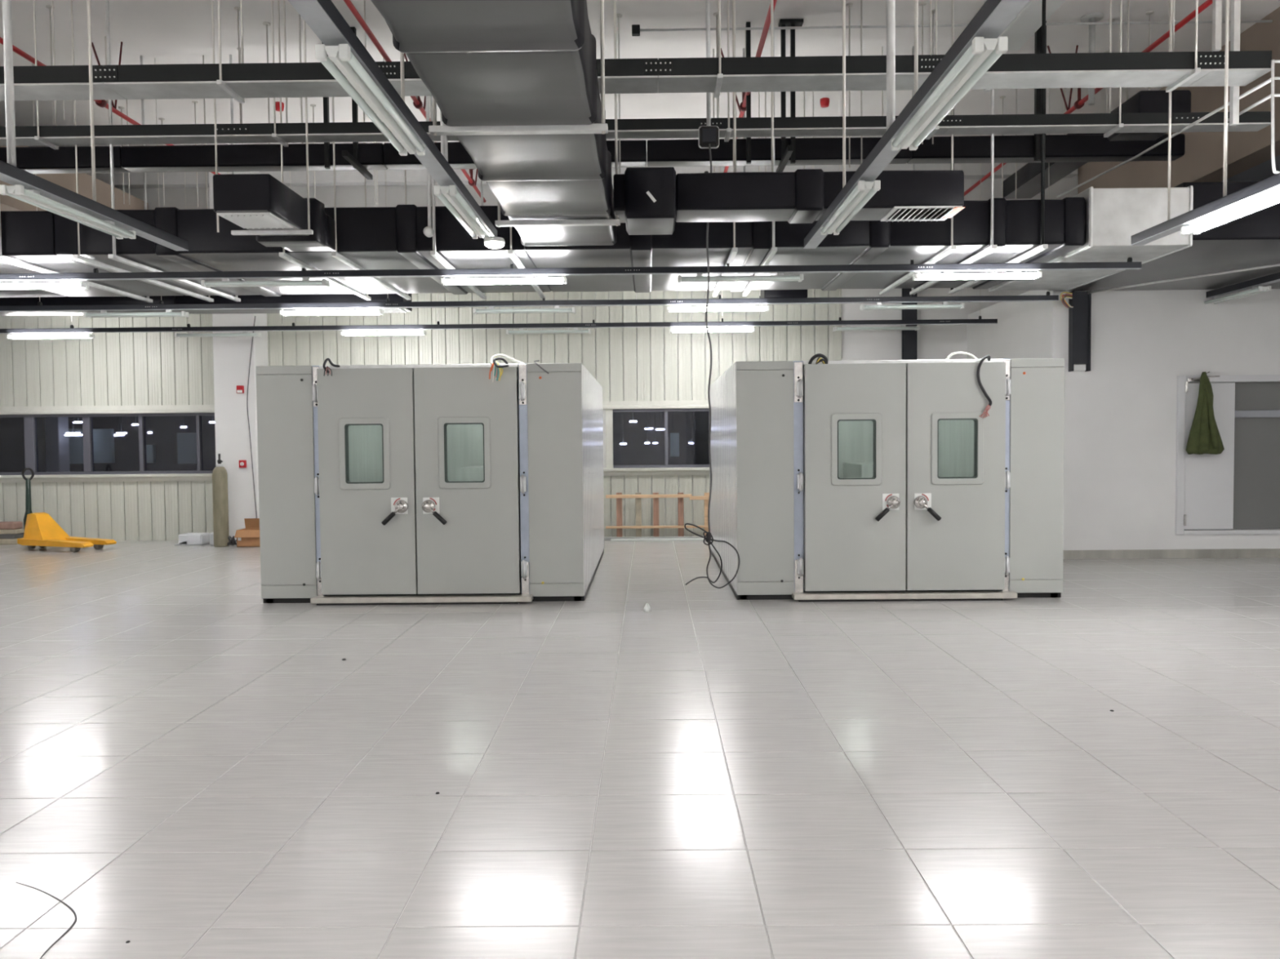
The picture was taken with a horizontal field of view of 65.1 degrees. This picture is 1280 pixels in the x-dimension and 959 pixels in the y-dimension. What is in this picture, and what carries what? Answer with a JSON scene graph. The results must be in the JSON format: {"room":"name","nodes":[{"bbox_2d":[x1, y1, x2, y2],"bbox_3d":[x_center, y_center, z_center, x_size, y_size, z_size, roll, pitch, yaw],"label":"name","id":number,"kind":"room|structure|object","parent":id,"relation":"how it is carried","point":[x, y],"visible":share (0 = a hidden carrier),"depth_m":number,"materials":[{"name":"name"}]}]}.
{"room":"industrial testing laboratory","nodes":[
{"label":"industrial testing laboratory","id":0,"kind":"room"},
{"bbox_2d":[208,171,267,542],"bbox_3d":[-6.401,-2.119,16.090,0.661,6.250,0.600,0,2,1],"label":"wall column","id":1,"kind":"structure","parent":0,"point":[231,355],"depth_m":15.83,"materials":[{"name":"white paint"}]},
{"bbox_2d":[246,315,257,518],"bbox_3d":[-6.097,-0.963,15.771,0.175,3.206,0.037,0,2,1],"label":"cable","id":2,"kind":"object","parent":1,"relation":"hanging from","point":[255,316],"visible":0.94,"depth_m":15.76,"materials":[{"name":"grey plastic"}]},
{"bbox_2d":[0,151,1078,541],"bbox_3d":[-1.312,-2.177,16.441,22.100,6.250,0.300,0,2,1],"label":"wall","id":3,"kind":"structure","parent":0,"point":[628,363],"depth_m":16.31,"materials":[{"name":"white paint"}]},
{"bbox_2d":[0,404,215,482],"bbox_3d":[-9.367,-0.582,16.451,4.883,1.245,0.250,0,2,1],"label":"window","id":4,"kind":"structure","parent":3,"relation":"in","point":[91,443],"depth_m":16.51,"materials":[{"name":"black glass"}]},
{"bbox_2d":[85,162,1077,188],"bbox_3d":[-2.715,-4.880,16.136,19.346,0.200,0.230,0,2,1],"label":"trim","id":5,"kind":"structure","parent":3,"relation":"attached to","point":[971,171],"depth_m":16.04,"materials":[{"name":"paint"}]},
{"bbox_2d":[602,400,709,475],"bbox_3d":[0.541,-0.679,16.357,2.305,1.214,0.250,0,2,1],"label":"window","id":6,"kind":"structure","parent":3,"relation":"in","point":[642,437],"depth_m":16.43,"materials":[{"name":"black glass"}]},
{"bbox_2d":[1077,6,1279,194],"bbox_3d":[7.122,-4.195,4.453,0.370,1.450,23.350,0,2,1],"label":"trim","id":7,"kind":"structure","parent":3,"relation":"attached to","point":[1202,160],"depth_m":12.26,"materials":[{"name":"beige paint"}]},
{"bbox_2d":[0,536,1279,958],"bbox_3d":[-1.392,1.417,4.888,22.100,0.051,23.666,0,2,1],"label":"floor","id":8,"kind":"structure","parent":0,"point":[195,766],"depth_m":4.86,"materials":[{"name":"grey tile"}]},
{"bbox_2d":[16,882,76,958],"bbox_3d":[-1.965,1.455,3.336,0.148,0.006,0.754,-2,3,-35],"label":"cable","id":9,"kind":"object","parent":8,"relation":"on","point":[57,899],"visible":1,"depth_m":3.34,"materials":[{"name":"grey"}]},
{"bbox_2d":[17,467,116,551],"bbox_3d":[-8.757,0.441,15.176,1.537,1.243,0.572,0,2,21],"label":"truck","id":10,"kind":"object","parent":8,"relation":"on","point":[41,530],"visible":1,"depth_m":15.18,"materials":[{"name":"yellow paint"}]},
{"bbox_2d":[174,532,209,545],"bbox_3d":[-7.077,0.939,15.854,0.434,0.170,0.330,0,2,1],"label":"parcel","id":11,"kind":"object","parent":8,"relation":"on","point":[186,539],"visible":0.95,"depth_m":15.69,"materials":[{"name":"white"}]},
{"bbox_2d":[212,453,229,546],"bbox_3d":[-6.472,0.318,15.459,0.224,1.430,0.224,0,2,1],"label":"gas cylinder","id":12,"kind":"object","parent":8,"relation":"on","point":[220,475],"visible":1,"depth_m":15.37,"materials":[{"name":"paint"}]},
{"bbox_2d":[234,518,260,546],"bbox_3d":[-5.954,0.820,15.480,0.440,0.415,0.446,0,2,1],"label":"cardboard box","id":13,"kind":"object","parent":8,"relation":"on","point":[249,536],"visible":0.62,"depth_m":15.34,"materials":[{"name":"brown cardboard"}]},
{"bbox_2d":[255,363,604,605],"bbox_3d":[-2.124,-0.035,11.909,3.170,2.330,4.576,0,2,1],"label":"chamber","id":14,"kind":"object","parent":8,"relation":"on","point":[427,484],"visible":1,"depth_m":9.73,"materials":[{"name":"paint"}]},
{"bbox_2d":[488,354,524,382],"bbox_3d":[-1.296,-1.078,9.720,0.209,0.281,0.346,1,2,26],"label":"wire bundle","id":15,"kind":"object","parent":14,"relation":"on","point":[495,364],"visible":1,"depth_m":9.61,"materials":[{"name":"white"}]},
{"bbox_2d":[604,536,702,540],"bbox_3d":[0.409,0.932,15.929,1.973,0.045,0.050,0,2,1],"label":"baseboard","id":16,"kind":"object","parent":8,"relation":"on","point":[662,537],"visible":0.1,"depth_m":15.91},
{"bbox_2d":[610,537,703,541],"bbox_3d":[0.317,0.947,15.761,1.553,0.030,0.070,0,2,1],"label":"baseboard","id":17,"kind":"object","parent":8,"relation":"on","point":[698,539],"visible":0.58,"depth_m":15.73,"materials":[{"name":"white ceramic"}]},
{"bbox_2d":[605,493,710,537],"bbox_3d":[0.396,0.578,16.074,1.897,0.743,0.107,0,2,1],"label":"wooden ladder","id":18,"kind":"object","parent":8,"relation":"on","point":[637,496],"visible":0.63,"depth_m":16.08,"materials":[{"name":"brown wood"}]},
{"bbox_2d":[709,358,1064,601],"bbox_3d":[2.546,-0.075,11.865,3.170,2.330,4.576,0,2,1],"label":"chamber","id":19,"kind":"object","parent":8,"relation":"on","point":[855,480],"visible":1,"depth_m":9.69,"materials":[{"name":"paint"}]},
{"bbox_2d":[976,355,991,418],"bbox_3d":[3.334,-0.890,9.621,0.227,0.607,0.110,-3,3,-43],"label":"power cable","id":20,"kind":"object","parent":19,"relation":"hanging from","point":[988,357],"visible":1,"depth_m":9.58,"materials":[{"name":"black plastic"}]},
{"bbox_2d":[902,288,917,359],"bbox_3d":[4.362,-1.343,16.231,0.207,4.500,0.160,0,2,1],"label":"steel post","id":21,"kind":"object","parent":8,"relation":"on","point":[909,337],"visible":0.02,"depth_m":16.11,"materials":[{"name":"metal"}]},
{"bbox_2d":[0,0,1279,151],"bbox_3d":[-1.448,-4.953,4.652,22.100,0.200,23.650,0,2,1],"label":"ceiling","id":22,"kind":"structure","parent":0,"point":[170,32],"depth_m":11.70,"materials":[{"name":"paint"}]},
{"bbox_2d":[0,0,188,251],"bbox_3d":[-3.954,-3.176,1.174,0.104,3.040,14.517,0,2,1],"label":"rail","id":23,"kind":"object","parent":22,"relation":"hanging from","point":[10,174],"visible":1,"depth_m":6.68,"materials":[{"name":"metal"}]},
{"bbox_2d":[0,184,135,239],"bbox_3d":[-3.888,-1.833,6.889,0.148,0.082,1.394,0,2,1],"label":"lamp fixture","id":24,"kind":"object","parent":23,"relation":"attached to","point":[33,197],"visible":1,"depth_m":6.72,"materials":[{"name":"white metal"}]},
{"bbox_2d":[0,35,228,174],"bbox_3d":[-6.216,-4.541,8.540,0.373,0.844,15.300,0,2,1],"label":"pipe","id":25,"kind":"object","parent":22,"relation":"hanging from","point":[101,103],"visible":0.38,"depth_m":11.47,"materials":[{"name":"metal"}]},
{"bbox_2d":[211,0,335,251],"bbox_3d":[-3.139,-3.517,8.524,0.799,2.934,1.634,0,2,1],"label":"vent duct","id":26,"kind":"object","parent":22,"relation":"hanging from","point":[261,204],"visible":1,"depth_m":8.19,"materials":[{"name":"black metal"}]},
{"bbox_2d":[288,0,497,239],"bbox_3d":[-1.290,-3.193,1.000,0.104,3.040,14.220,0,2,1],"label":"rail","id":27,"kind":"object","parent":22,"relation":"hanging from","point":[323,18],"visible":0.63,"depth_m":4.75,"materials":[{"name":"metal"}]},
{"bbox_2d":[315,44,425,155],"bbox_3d":[-1.243,-1.775,4.754,0.148,0.082,1.394,0,2,1],"label":"lamp fixture","id":28,"kind":"object","parent":27,"relation":"attached to","point":[341,55],"visible":1,"depth_m":4.54,"materials":[{"name":"white metal"}]},
{"bbox_2d":[433,185,490,239],"bbox_3d":[-1.222,-1.861,6.996,0.148,0.082,1.394,0,2,1],"label":"lamp fixture","id":29,"kind":"object","parent":27,"relation":"attached to","point":[451,193],"visible":1,"depth_m":6.81,"materials":[{"name":"white metal"}]},
{"bbox_2d":[484,236,504,248],"bbox_3d":[-1.178,-1.912,8.112,0.170,0.075,0.170,0,2,1],"label":"round lamp","id":30,"kind":"object","parent":27,"relation":"attached to","point":[493,242],"visible":0.98,"depth_m":8.05,"materials":[{"name":"white plastic"}]},
{"bbox_2d":[343,0,485,202],"bbox_3d":[-2.655,-4.571,8.506,0.373,0.844,15.300,0,2,1],"label":"pipe","id":31,"kind":"object","parent":22,"relation":"hanging from","point":[417,103],"visible":0.44,"depth_m":10.14,"materials":[{"name":"metal"}]},
{"bbox_2d":[422,95,434,237],"bbox_3d":[-1.959,-3.629,9.186,0.090,2.783,0.060,0,2,1],"label":"pipe","id":32,"kind":"object","parent":22,"relation":"hanging from","point":[428,232],"visible":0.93,"depth_m":9.21,"materials":[{"name":"metal"}]},
{"bbox_2d":[370,0,620,246],"bbox_3d":[-0.704,-3.413,5.290,1.010,2.940,7.614,0,2,1],"label":"duct","id":33,"kind":"object","parent":22,"relation":"hanging from","point":[516,82],"visible":1,"depth_m":5.38,"materials":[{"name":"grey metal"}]},
{"bbox_2d":[0,114,997,333],"bbox_3d":[-3.549,-3.708,14.652,17.487,3.015,0.067,0,2,1],"label":"rail","id":34,"kind":"object","parent":22,"relation":"hanging from","point":[932,322],"visible":0.97,"depth_m":14.67,"materials":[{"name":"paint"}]},
{"bbox_2d":[6,333,94,339],"bbox_3d":[-8.680,-2.117,14.760,1.234,0.082,0.148,0,2,1],"label":"lamp fixture","id":35,"kind":"object","parent":34,"relation":"attached to","point":[24,335],"visible":1,"depth_m":14.70,"materials":[{"name":"white plastic"}]},
{"bbox_2d":[174,330,262,337],"bbox_3d":[-6.202,-2.138,14.736,1.234,0.082,0.148,0,2,1],"label":"lamp fixture","id":36,"kind":"object","parent":34,"relation":"attached to","point":[191,334],"visible":1,"depth_m":14.67,"materials":[{"name":"white plastic"}]},
{"bbox_2d":[340,328,426,336],"bbox_3d":[-3.767,-2.158,14.713,1.234,0.082,0.148,0,2,1],"label":"lamp fixture","id":37,"kind":"object","parent":34,"relation":"attached to","point":[410,331],"visible":1,"depth_m":14.65,"materials":[{"name":"white plastic"}]},
{"bbox_2d":[506,327,591,334],"bbox_3d":[-1.339,-2.179,14.690,1.234,0.082,0.148,0,2,1],"label":"lamp fixture","id":38,"kind":"object","parent":34,"relation":"attached to","point":[575,330],"visible":1,"depth_m":14.63,"materials":[{"name":"white plastic"}]},
{"bbox_2d":[670,325,755,333],"bbox_3d":[1.058,-2.199,14.668,1.234,0.082,0.148,0,2,1],"label":"lamp fixture","id":39,"kind":"object","parent":34,"relation":"attached to","point":[685,329],"visible":1,"depth_m":14.61,"materials":[{"name":"white plastic"}]},
{"bbox_2d":[832,324,919,331],"bbox_3d":[3.449,-2.219,14.645,1.234,0.082,0.148,0,2,1],"label":"lamp fixture","id":40,"kind":"object","parent":34,"relation":"attached to","point":[903,327],"visible":1,"depth_m":14.58,"materials":[{"name":"white plastic"}]},
{"bbox_2d":[0,46,1058,311],"bbox_3d":[-3.637,-3.603,12.154,17.357,3.032,0.067,0,2,1],"label":"rail","id":41,"kind":"object","parent":22,"relation":"hanging from","point":[39,308],"visible":0.96,"depth_m":12.16,"materials":[{"name":"metal"}]},
{"bbox_2d":[83,309,189,318],"bbox_3d":[-6.152,-2.026,12.238,1.234,0.082,0.148,0,2,1],"label":"lamp fixture","id":42,"kind":"object","parent":41,"relation":"attached to","point":[103,313],"visible":1,"depth_m":12.17,"materials":[{"name":"white plastic"}]},
{"bbox_2d":[279,307,383,315],"bbox_3d":[-3.755,-2.046,12.216,1.234,0.082,0.148,0,2,1],"label":"lamp fixture","id":43,"kind":"object","parent":41,"relation":"attached to","point":[364,311],"visible":1,"depth_m":12.15,"materials":[{"name":"white plastic"}]},
{"bbox_2d":[472,306,575,314],"bbox_3d":[-1.406,-2.066,12.193,1.234,0.082,0.148,0,2,1],"label":"lamp fixture","id":44,"kind":"object","parent":41,"relation":"attached to","point":[557,308],"visible":1,"depth_m":12.13,"materials":[{"name":"white plastic"}]},
{"bbox_2d":[666,303,768,312],"bbox_3d":[0.945,-2.086,12.171,1.234,0.082,0.148,0,2,1],"label":"lamp fixture","id":45,"kind":"object","parent":41,"relation":"attached to","point":[750,307],"visible":1,"depth_m":12.11,"materials":[{"name":"white plastic"}]},
{"bbox_2d":[859,302,964,310],"bbox_3d":[3.297,-2.106,12.149,1.234,0.082,0.148,0,2,1],"label":"lamp fixture","id":46,"kind":"object","parent":41,"relation":"attached to","point":[944,305],"visible":1,"depth_m":12.08,"materials":[{"name":"white plastic"}]},
{"bbox_2d":[0,0,1085,302],"bbox_3d":[-4.107,-3.590,10.712,16.535,2.940,2.917,0,2,1],"label":"duct","id":47,"kind":"object","parent":22,"relation":"hanging from","point":[993,230],"visible":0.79,"depth_m":9.45,"materials":[{"name":"black metal"}]},
{"bbox_2d":[0,257,1142,281],"bbox_3d":[-3.696,-2.063,9.962,17.254,0.121,0.067,0,2,1],"label":"rail","id":48,"kind":"object","parent":47,"relation":"hanging from","point":[95,275],"visible":0.98,"depth_m":9.91,"materials":[{"name":"metal"}]},
{"bbox_2d":[0,280,89,289],"bbox_3d":[-6.138,-1.941,9.990,1.234,0.082,0.148,0,2,1],"label":"lamp fixture","id":49,"kind":"object","parent":48,"relation":"attached to","point":[64,284],"visible":1,"depth_m":9.93,"materials":[{"name":"white plastic"}]},
{"bbox_2d":[200,277,329,288],"bbox_3d":[-3.722,-1.962,9.967,1.234,0.082,0.148,0,2,1],"label":"lamp fixture","id":50,"kind":"object","parent":48,"relation":"attached to","point":[305,282],"visible":1,"depth_m":9.90,"materials":[{"name":"white plastic"}]},
{"bbox_2d":[440,275,566,285],"bbox_3d":[-1.349,-1.982,9.944,1.234,0.082,0.148,0,2,1],"label":"lamp fixture","id":51,"kind":"object","parent":48,"relation":"attached to","point":[544,279],"visible":1,"depth_m":9.88,"materials":[{"name":"white plastic"}]},
{"bbox_2d":[677,272,803,283],"bbox_3d":[0.990,-2.001,9.922,1.234,0.082,0.148,0,2,1],"label":"lamp fixture","id":52,"kind":"object","parent":48,"relation":"attached to","point":[780,277],"visible":1,"depth_m":9.86,"materials":[{"name":"white plastic"}]},
{"bbox_2d":[912,270,1041,280],"bbox_3d":[3.327,-2.021,9.900,1.234,0.082,0.148,0,2,1],"label":"lamp fixture","id":53,"kind":"object","parent":48,"relation":"attached to","point":[1017,274],"visible":1,"depth_m":9.84,"materials":[{"name":"white plastic"}]},
{"bbox_2d":[988,185,1193,291],"bbox_3d":[4.660,-2.491,10.674,0.958,0.557,2.781,0,2,1],"label":"duct","id":54,"kind":"object","parent":47,"relation":"attached to","point":[1113,215],"visible":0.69,"depth_m":9.30,"materials":[{"name":"silver metal"}]},
{"bbox_2d":[0,18,1185,179],"bbox_3d":[-3.114,-4.299,11.273,18.523,1.581,1.000,0,2,1],"label":"cable tray","id":55,"kind":"object","parent":22,"relation":"hanging from","point":[792,151],"visible":0.79,"depth_m":11.37,"materials":[{"name":"black metal"}]},
{"bbox_2d":[45,0,1168,296],"bbox_3d":[-0.749,-3.804,12.371,12.955,2.872,4.076,0,2,1],"label":"rod","id":56,"kind":"object","parent":22,"relation":"hanging from","point":[849,5],"visible":0.52,"depth_m":11.03,"materials":[{"name":"silver metal"}]},
{"bbox_2d":[0,293,412,315],"bbox_3d":[-7.718,-2.392,13.389,9.243,0.390,0.508,0,2,1],"label":"duct","id":57,"kind":"object","parent":56,"relation":"hanging from","point":[253,299],"visible":0.35,"depth_m":13.13,"materials":[{"name":"grey metal"}]},
{"bbox_2d":[631,19,1272,35],"bbox_3d":[3.437,-5.022,11.105,7.054,0.100,0.084,0,2,1],"label":"conduit","id":58,"kind":"object","parent":56,"relation":"hanging from","point":[636,30],"visible":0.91,"depth_m":11.08,"materials":[{"name":"metal"}]},
{"bbox_2d":[1048,181,1279,290],"bbox_3d":[7.378,-2.630,11.115,4.404,0.558,3.258,0,2,1],"label":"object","id":59,"kind":"object","parent":56,"relation":"hanging from","point":[1251,240],"visible":0.49,"depth_m":10.42,"materials":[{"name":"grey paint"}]},
{"bbox_2d":[1087,263,1279,293],"bbox_3d":[6.413,-2.317,11.384,0.069,0.028,2.960,-2,3,-31],"label":"conduit","id":60,"kind":"object","parent":59,"relation":"attached to","point":[1276,264],"visible":1,"depth_m":11.53,"materials":[{"name":"metal"}]},
{"bbox_2d":[0,0,1271,149],"bbox_3d":[-3.354,-4.057,9.188,18.082,1.903,0.310,0,2,1],"label":"cable tray","id":61,"kind":"object","parent":22,"relation":"hanging from","point":[51,136],"visible":0.84,"depth_m":9.11,"materials":[{"name":"paint"}]},
{"bbox_2d":[0,134,240,146],"bbox_3d":[-8.051,-3.099,9.267,8.672,0.014,0.216,0,2,1],"label":"tray","id":62,"kind":"object","parent":61,"relation":"on","point":[20,140],"depth_m":9.20,"materials":[{"name":"grey metal"}]},
{"bbox_2d":[231,128,698,142],"bbox_3d":[-1.534,-3.154,9.206,4.355,0.014,0.216,0,2,1],"label":"tray","id":63,"kind":"object","parent":61,"relation":"on","point":[352,135],"depth_m":9.15,"materials":[{"name":"grey metal"}]},
{"bbox_2d":[719,126,949,137],"bbox_3d":[1.723,-3.181,9.175,2.150,0.014,0.216,0,2,1],"label":"tray","id":64,"kind":"object","parent":61,"relation":"on","point":[741,131],"depth_m":9.13,"materials":[{"name":"grey metal"}]},
{"bbox_2d":[942,123,1189,134],"bbox_3d":[3.880,-3.200,9.154,2.156,0.014,0.216,0,2,1],"label":"tray","id":65,"kind":"object","parent":61,"relation":"on","point":[951,128],"depth_m":9.11,"materials":[{"name":"grey metal"}]},
{"bbox_2d":[1177,122,1271,132],"bbox_3d":[5.328,-3.212,9.140,0.733,0.014,0.216,0,2,1],"label":"tray","id":66,"kind":"object","parent":61,"relation":"on","point":[1200,126],"depth_m":9.11,"materials":[{"name":"metal"}]},
{"bbox_2d":[0,0,1271,103],"bbox_3d":[-3.861,-3.948,7.655,17.096,1.996,0.430,0,2,1],"label":"cable tray","id":67,"kind":"object","parent":22,"relation":"hanging from","point":[1171,70],"visible":0.85,"depth_m":7.52,"materials":[{"name":"paint"}]},
{"bbox_2d":[0,82,126,101],"bbox_3d":[-8.215,-2.946,7.734,8.371,0.014,0.336,0,2,1],"label":"tray","id":68,"kind":"object","parent":67,"relation":"on","point":[22,91],"depth_m":7.68,"materials":[{"name":"metal"}]},
{"bbox_2d":[103,79,360,99],"bbox_3d":[-2.966,-2.991,7.684,2.119,0.014,0.336,0,2,1],"label":"tray","id":69,"kind":"object","parent":67,"relation":"on","point":[126,89],"depth_m":7.64,"materials":[{"name":"grey metal"}]},
{"bbox_2d":[388,75,657,96],"bbox_3d":[-0.883,-3.008,7.664,2.040,0.014,0.336,0,2,1],"label":"tray","id":70,"kind":"object","parent":67,"relation":"on","point":[414,86],"depth_m":7.63,"materials":[{"name":"grey metal"}]},
{"bbox_2d":[657,72,930,93],"bbox_3d":[1.155,-3.026,7.644,2.030,0.014,0.336,0,2,1],"label":"tray","id":71,"kind":"object","parent":67,"relation":"on","point":[668,82],"depth_m":7.60,"materials":[{"name":"grey metal"}]},
{"bbox_2d":[970,68,1212,88],"bbox_3d":[3.214,-3.043,7.625,2.079,0.014,0.336,0,2,1],"label":"tray","id":72,"kind":"object","parent":67,"relation":"on","point":[994,78],"depth_m":7.58,"materials":[{"name":"grey metal"}]},
{"bbox_2d":[1188,67,1271,86],"bbox_3d":[4.476,-3.054,7.613,0.438,0.014,0.336,0,2,1],"label":"tray","id":73,"kind":"object","parent":67,"relation":"on","point":[1215,77],"depth_m":7.58,"materials":[{"name":"metal"}]},
{"bbox_2d":[698,0,719,149],"bbox_3d":[0.598,-3.973,8.792,0.182,2.110,0.115,0,2,1],"label":"box","id":74,"kind":"object","parent":22,"relation":"hanging from","point":[708,134],"visible":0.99,"depth_m":8.79,"materials":[{"name":"black metal"}]},
{"bbox_2d":[684,143,739,588],"bbox_3d":[0.667,-0.953,9.168,0.525,4.006,0.637,0,2,1],"label":"cable","id":75,"kind":"object","parent":74,"relation":"hanging from","point":[707,538],"visible":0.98,"depth_m":9.35,"materials":[{"name":"grey plastic"}]},
{"bbox_2d":[720,0,777,172],"bbox_3d":[1.106,-4.603,8.470,0.373,0.844,15.300,0,2,1],"label":"pipe","id":76,"kind":"object","parent":22,"relation":"hanging from","point":[742,108],"visible":0.34,"depth_m":10.02,"materials":[{"name":"metal"}]},
{"bbox_2d":[759,91,807,304],"bbox_3d":[1.923,-3.805,13.447,0.588,2.823,0.608,0,2,1],"label":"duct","id":77,"kind":"object","parent":22,"relation":"hanging from","point":[764,293],"visible":0.21,"depth_m":13.20,"materials":[{"name":"black metal"}]},
{"bbox_2d":[613,0,964,235],"bbox_3d":[1.167,-3.539,8.118,2.771,2.936,0.684,0,2,1],"label":"duct","id":78,"kind":"object","parent":22,"relation":"hanging from","point":[650,201],"visible":0.94,"depth_m":7.93,"materials":[{"name":"black metal"}]},
{"bbox_2d":[803,0,1030,248],"bbox_3d":[1.379,-3.225,1.218,0.104,3.040,14.705,0,2,1],"label":"cable tray","id":79,"kind":"object","parent":22,"relation":"hanging from","point":[993,16],"visible":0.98,"depth_m":5.57,"materials":[{"name":"paint"}]},
{"bbox_2d":[821,180,880,235],"bbox_3d":[1.444,-1.883,6.969,0.148,0.082,1.394,0,2,1],"label":"lamp fixture","id":80,"kind":"object","parent":79,"relation":"attached to","point":[864,191],"visible":1,"depth_m":6.78,"materials":[{"name":"white metal"}]},
{"bbox_2d":[891,36,1008,151],"bbox_3d":[1.424,-1.798,4.739,0.148,0.082,1.394,0,2,1],"label":"lamp fixture","id":81,"kind":"object","parent":79,"relation":"attached to","point":[982,54],"visible":1,"depth_m":4.53,"materials":[{"name":"white metal"}]},
{"bbox_2d":[995,0,1065,51],"bbox_3d":[4.081,-4.843,7.087,0.340,0.298,8.608,0,2,1],"label":"duct","id":82,"kind":"object","parent":22,"relation":"hanging from","point":[1028,21],"visible":0.43,"depth_m":10.60,"materials":[{"name":"grey metal"}]},
{"bbox_2d":[1003,88,1104,199],"bbox_3d":[5.320,-4.578,12.936,0.430,1.299,2.500,0,2,1],"label":"duct","id":83,"kind":"object","parent":22,"relation":"hanging from","point":[1028,176],"visible":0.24,"depth_m":13.25,"materials":[{"name":"black metal"}]},
{"bbox_2d":[964,0,1212,195],"bbox_3d":[5.026,-4.636,8.433,0.373,0.844,15.300,0,2,1],"label":"pipe","id":84,"kind":"object","parent":22,"relation":"hanging from","point":[1080,102],"visible":0.42,"depth_m":11.49,"materials":[{"name":"metal"}]},
{"bbox_2d":[1080,12,1103,106],"bbox_3d":[5.041,-4.673,11.184,0.240,0.967,0.234,0,2,1],"label":"pipe","id":85,"kind":"object","parent":22,"relation":"hanging from","point":[1094,16],"visible":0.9,"depth_m":11.15,"materials":[{"name":"metal"}]},
{"bbox_2d":[983,0,1240,125],"bbox_3d":[3.696,-3.898,7.848,1.983,2.238,0.050,0,2,1],"label":"post","id":86,"kind":"object","parent":22,"relation":"hanging from","point":[1216,4],"visible":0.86,"depth_m":7.84,"materials":[{"name":"metal"}]},
{"bbox_2d":[1056,78,1271,197],"bbox_3d":[5.031,-3.203,9.822,0.337,0.432,5.234,0,2,7],"label":"pipe","id":87,"kind":"object","parent":86,"relation":"attached to","point":[1268,81],"visible":1,"depth_m":9.40,"materials":[{"name":"metal"}]},
{"bbox_2d":[1271,59,1279,173],"bbox_3d":[4.717,-2.628,7.262,0.297,0.831,0.022,0,2,1],"label":"guard rail","id":88,"kind":"object","parent":87,"relation":"attached to","point":[1273,61],"visible":0.98,"depth_m":7.25,"materials":[{"name":"metal"}]},
{"bbox_2d":[1107,0,1191,141],"bbox_3d":[5.149,-4.329,10.145,0.515,1.580,0.700,0,2,1],"label":"stub","id":89,"kind":"object","parent":22,"relation":"hanging from","point":[1144,101],"visible":0.53,"depth_m":9.82,"materials":[{"name":"black metal"}]},
{"bbox_2d":[1130,0,1279,245],"bbox_3d":[4.186,-3.249,1.197,0.104,3.040,14.718,0,2,1],"label":"rail","id":90,"kind":"object","parent":22,"relation":"hanging from","point":[1267,186],"visible":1,"depth_m":7.32,"materials":[{"name":"metal"}]},
{"bbox_2d":[1180,186,1279,235],"bbox_3d":[4.254,-1.912,7.076,0.148,0.082,1.394,0,2,1],"label":"lamp fixture","id":91,"kind":"object","parent":90,"relation":"attached to","point":[1206,223],"visible":1,"depth_m":7.15,"materials":[{"name":"white plastic"}]},
{"bbox_2d":[966,288,1279,550],"bbox_3d":[7.517,-0.837,14.570,4.430,3.560,3.480,0,2,1],"label":"wall partition","id":92,"kind":"structure","parent":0,"point":[1120,441],"depth_m":12.84,"materials":[{"name":"white paint"}]},
{"bbox_2d":[1068,290,1091,371],"bbox_3d":[5.593,-1.883,12.747,0.232,1.010,0.120,0,2,1],"label":"cable riser","id":93,"kind":"object","parent":92,"relation":"attached to","point":[1079,316],"visible":0.98,"depth_m":12.71,"materials":[{"name":"paint"}]},
{"bbox_2d":[1062,548,1279,559],"bbox_3d":[7.516,0.952,12.887,4.430,0.114,0.020,0,2,1],"label":"baseboard","id":94,"kind":"structure","parent":92,"relation":"attached to","point":[1241,553],"depth_m":12.89,"materials":[{"name":"metal"}]},
{"bbox_2d":[1175,374,1279,534],"bbox_3d":[7.891,-0.317,12.841,2.030,2.040,0.329,0,2,1],"label":"window","id":95,"kind":"structure","parent":92,"relation":"in","point":[1236,491],"depth_m":12.88,"materials":[{"name":"white paint"}]},
{"bbox_2d":[1185,371,1224,454],"bbox_3d":[7.152,-0.843,12.687,0.475,1.049,0.257,-1,2,-15],"label":"jacket","id":96,"kind":"object","parent":95,"relation":"hanging from","point":[1204,437],"visible":1,"depth_m":12.64,"materials":[{"name":"green fabric"}]},
{"bbox_2d":[1205,271,1279,297],"bbox_3d":[7.247,-2.272,10.670,0.104,0.080,4.630,0,2,1],"label":"rail","id":97,"kind":"object","parent":92,"relation":"attached to","point":[1275,277],"visible":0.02,"depth_m":11.97,"materials":[{"name":"metal"}]},
{"bbox_2d":[1204,285,1271,304],"bbox_3d":[7.262,-2.251,12.237,0.148,0.082,1.234,0,2,1],"label":"lamp fixture","id":98,"kind":"object","parent":97,"relation":"attached to","point":[1255,290],"visible":1,"depth_m":12.06,"materials":[{"name":"white plastic"}]},
{"bbox_3d":[9.730,-1.824,4.670,0.200,6.250,23.650,0,2,1],"label":"wall","id":99,"kind":"structure","parent":0,"visible":0},
{"bbox_2d":[1221,155,1279,182],"bbox_3d":[8.463,-3.597,4.463,2.300,0.170,23.350,0,2,1],"label":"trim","id":100,"kind":"structure","parent":99,"relation":"attached to","point":[1261,171],"depth_m":12.47,"materials":[{"name":"metal"}]},
{"bbox_3d":[-1.529,-1.274,-7.140,22.100,6.250,0.200,0,2,1],"label":"wall","id":101,"kind":"structure","parent":0,"visible":0},
{"bbox_2d":[0,146,148,211],"bbox_3d":[-8.262,-3.600,4.617,0.350,0.880,23.350,0,2,1],"label":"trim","id":102,"kind":"structure","parent":101,"relation":"attached to","point":[7,203],"depth_m":14.40,"materials":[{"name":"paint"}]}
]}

